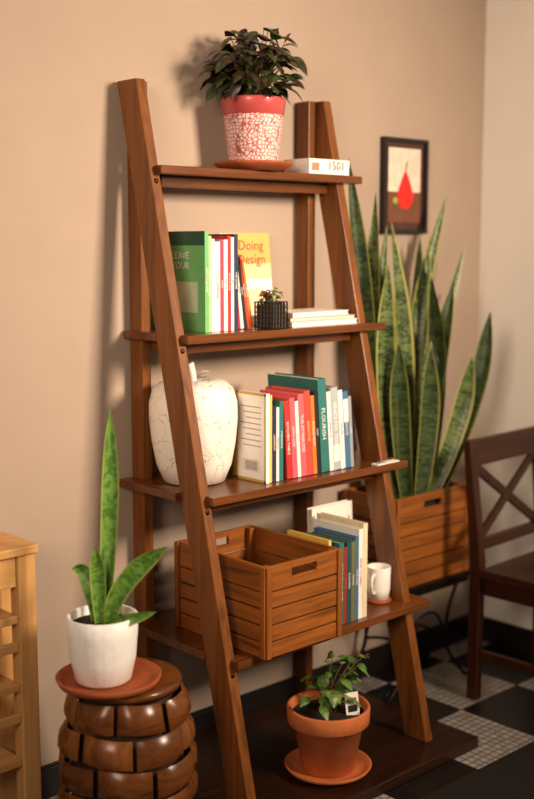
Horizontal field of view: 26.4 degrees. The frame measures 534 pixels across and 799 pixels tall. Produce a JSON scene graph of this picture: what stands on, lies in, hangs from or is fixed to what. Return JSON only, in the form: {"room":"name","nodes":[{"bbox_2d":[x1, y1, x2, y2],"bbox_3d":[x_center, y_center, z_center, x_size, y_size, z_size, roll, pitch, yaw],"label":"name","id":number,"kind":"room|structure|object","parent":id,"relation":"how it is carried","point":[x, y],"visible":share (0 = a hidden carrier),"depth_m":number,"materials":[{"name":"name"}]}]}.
{"room":"living room","nodes":[
{"label":"living room","id":0,"kind":"room"},
{"bbox_2d":[0,0,486,765],"bbox_3d":[-1.015,-0.288,2.524,4.980,2.810,0.100,-7,11,-43],"label":"wall","id":1,"kind":"structure","parent":0,"point":[412,69],"depth_m":3.08,"materials":[{"name":"beige paint"}]},
{"bbox_2d":[41,614,468,798],"bbox_3d":[-1.013,1.069,2.633,4.880,0.092,0.012,-7,11,-43],"label":"baseboard","id":2,"kind":"structure","parent":1,"relation":"attached to","point":[380,658],"depth_m":3.70,"materials":[{"name":"black wood"}]},
{"bbox_2d":[379,136,428,233],"bbox_3d":[0.454,-0.704,3.765,0.222,0.309,0.020,-7,11,-43],"label":"framed picture","id":3,"kind":"object","parent":1,"relation":"attached to","point":[404,162],"visible":1,"depth_m":3.76},
{"bbox_2d":[48,639,533,798],"bbox_3d":[0.519,1.376,1.090,4.980,0.100,4.600,-7,11,-43],"label":"floor","id":4,"kind":"structure","parent":0,"point":[502,719],"depth_m":3.64,"materials":[{"name":"tile"}]},
{"bbox_2d":[0,532,41,798],"bbox_3d":[-0.811,0.735,2.645,0.570,0.750,0.165,-7,11,-43],"label":"shelf unit","id":5,"kind":"object","parent":4,"relation":"on","point":[20,757],"visible":1,"depth_m":2.76,"materials":[{"name":"brown wood"}]},
{"bbox_2d":[57,657,197,798],"bbox_3d":[-0.334,0.875,2.710,0.335,0.455,0.342,-7,11,-43],"label":"stool","id":6,"kind":"object","parent":4,"relation":"on","point":[133,747],"visible":0.81,"depth_m":2.58,"materials":[{"name":"brown wood"}]},
{"bbox_2d":[55,657,161,699],"bbox_3d":[-0.365,0.644,2.631,0.244,0.024,0.244,-7,11,-43],"label":"terracotta saucer","id":7,"kind":"object","parent":6,"relation":"on","point":[146,674],"visible":0.58,"depth_m":2.60,"materials":[{"name":"orange ceramic"}]},
{"bbox_2d":[66,410,166,688],"bbox_3d":[-0.357,0.338,2.573,0.168,0.628,0.217,-7,11,-43],"label":"potted snake plant","id":8,"kind":"object","parent":7,"relation":"on","point":[102,633],"visible":1,"depth_m":2.58,"materials":[{"name":"green plant"}]},
{"bbox_2d":[117,78,477,798],"bbox_3d":[0.077,0.101,3.119,0.930,1.880,0.595,-7,11,-43],"label":"ladder shelf","id":9,"kind":"object","parent":4,"relation":"on","point":[240,757],"visible":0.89,"depth_m":3.11,"materials":[{"name":"brown wood"}]},
{"bbox_2d":[149,362,237,484],"bbox_3d":[-0.194,0.059,3.043,0.236,0.322,0.236,-7,11,-43],"label":"jar","id":10,"kind":"object","parent":9,"relation":"on","point":[215,400],"visible":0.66,"depth_m":2.97,"materials":[{"name":"white ceramic"}]},
{"bbox_2d":[168,231,252,332],"bbox_3d":[-0.160,-0.323,3.093,0.198,0.262,0.211,-7,11,-43],"label":"books","id":11,"kind":"object","parent":9,"relation":"in","point":[210,276],"visible":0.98,"depth_m":3.00,"materials":[{"name":"paper"}]},
{"bbox_2d":[220,233,271,320],"bbox_3d":[-0.056,-0.350,3.302,0.175,0.262,0.042,-7,11,-43],"label":"illustrated book","id":12,"kind":"object","parent":9,"relation":"on","point":[253,248],"visible":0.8,"depth_m":3.31,"materials":[{"name":"paper"}]},
{"bbox_2d":[195,27,307,171],"bbox_3d":[-0.030,-0.816,3.111,0.274,0.378,0.301,7,11,43],"label":"plant","id":13,"kind":"object","parent":9,"relation":"on","point":[253,113],"visible":0.99,"depth_m":3.08,"materials":[{"name":"plant"}]},
{"bbox_2d":[174,525,342,659],"bbox_3d":[-0.026,0.506,3.058,0.278,0.236,0.363,-7,11,-43],"label":"wooden crate","id":14,"kind":"object","parent":9,"relation":"on","point":[282,605],"visible":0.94,"depth_m":2.95,"materials":[{"name":"brown wood"}]},
{"bbox_2d":[254,287,287,329],"bbox_3d":[0.011,-0.250,3.109,0.087,0.112,0.072,-7,11,-43],"label":"potted succulent","id":15,"kind":"object","parent":9,"relation":"on","point":[270,315],"visible":1,"depth_m":3.09,"materials":[{"name":"black plant"}]},
{"bbox_2d":[233,372,353,483],"bbox_3d":[0.055,0.067,3.195,0.344,0.265,0.201,-7,11,-43],"label":"books","id":16,"kind":"object","parent":9,"relation":"in","point":[299,425],"visible":1,"depth_m":3.10,"materials":[{"name":"paper"}]},
{"bbox_2d":[253,308,357,327],"bbox_3d":[0.112,-0.238,3.295,0.275,0.039,0.165,-7,11,-43],"label":"book stack","id":17,"kind":"object","parent":9,"relation":"in","point":[305,317],"visible":0.64,"depth_m":3.24,"materials":[{"name":"white paper"}]},
{"bbox_2d":[284,158,348,175],"bbox_3d":[0.146,-0.676,3.328,0.167,0.042,0.105,-7,11,-43],"label":"book","id":18,"kind":"object","parent":9,"relation":"on","point":[305,165],"visible":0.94,"depth_m":3.28,"materials":[{"name":"white paper"}]},
{"bbox_2d":[287,512,367,623],"bbox_3d":[0.161,0.472,3.186,0.155,0.268,0.181,-7,11,-43],"label":"books","id":19,"kind":"object","parent":9,"relation":"in","point":[350,535],"visible":0.52,"depth_m":3.15,"materials":[{"name":"paper"}]},
{"bbox_2d":[284,650,371,784],"bbox_3d":[0.171,0.858,3.110,0.252,0.321,0.242,-7,11,-43],"label":"terracotta potted plant","id":20,"kind":"object","parent":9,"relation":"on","point":[328,724],"visible":1,"depth_m":3.06,"materials":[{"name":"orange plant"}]},
{"bbox_2d":[307,499,351,532],"bbox_3d":[0.190,0.445,3.370,0.170,0.276,0.034,-7,11,-43],"label":"hardcover book","id":21,"kind":"object","parent":9,"relation":"on","point":[343,508],"visible":0.07,"depth_m":3.35,"materials":[{"name":"paper"}]},
{"bbox_2d":[367,596,390,603],"bbox_3d":[0.326,0.584,3.332,0.076,0.008,0.076,-7,11,-43],"label":"wooden coaster","id":22,"kind":"object","parent":9,"relation":"on","point":[368,599],"visible":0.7,"depth_m":3.30,"materials":[{"name":"wood"}]},
{"bbox_2d":[367,563,390,600],"bbox_3d":[0.316,0.533,3.316,0.097,0.096,0.071,-7,11,-43],"label":"coffee mug","id":23,"kind":"object","parent":22,"relation":"on","point":[378,574],"visible":0.98,"depth_m":3.30,"materials":[{"name":"white ceramic"}]},
{"bbox_2d":[371,459,398,465],"bbox_3d":[0.345,0.183,3.315,0.025,0.003,0.100,7,11,44],"label":"leaflet","id":24,"kind":"object","parent":9,"relation":"on","point":[391,460],"visible":1,"depth_m":3.31,"materials":[{"name":"white paper"}]},
{"bbox_2d":[348,569,469,703],"bbox_3d":[0.471,0.763,3.812,0.466,0.379,0.257,-7,11,-43],"label":"plant stand","id":25,"kind":"object","parent":4,"relation":"on","point":[454,579],"visible":0.41,"depth_m":3.78,"materials":[{"name":"black metal"}]},
{"bbox_2d":[342,158,491,587],"bbox_3d":[0.485,-0.089,3.698,0.576,1.340,0.244,-7,11,-43],"label":"potted snake plant","id":26,"kind":"object","parent":25,"relation":"on","point":[410,376],"visible":0.62,"depth_m":3.66,"materials":[{"name":"green plant"}]},
{"bbox_2d":[422,741,533,798],"bbox_3d":[0.619,1.128,2.495,1.670,0.012,1.050,-7,11,-43],"label":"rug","id":27,"kind":"object","parent":4,"relation":"on","point":[511,776],"visible":1,"depth_m":3.10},
{"bbox_2d":[464,426,533,700],"bbox_3d":[0.938,0.549,3.660,0.465,0.845,0.446,7,11,44],"label":"dining chair","id":28,"kind":"object","parent":4,"relation":"on","point":[511,580],"visible":1,"depth_m":3.65,"materials":[{"name":"brown wood"}]},
{"bbox_2d":[476,0,533,629],"bbox_3d":[2.338,-0.285,2.506,0.100,2.810,4.500,-7,11,-43],"label":"wall","id":29,"kind":"structure","parent":0,"point":[506,285],"depth_m":4.01,"materials":[{"name":"beige paint"}]},
{"bbox_2d":[483,616,531,654],"bbox_3d":[2.301,1.067,2.647,0.012,0.092,4.488,-7,11,-43],"label":"baseboard","id":30,"kind":"structure","parent":29,"relation":"attached to","point":[507,635],"depth_m":4.15,"materials":[{"name":"black wood"}]}
]}

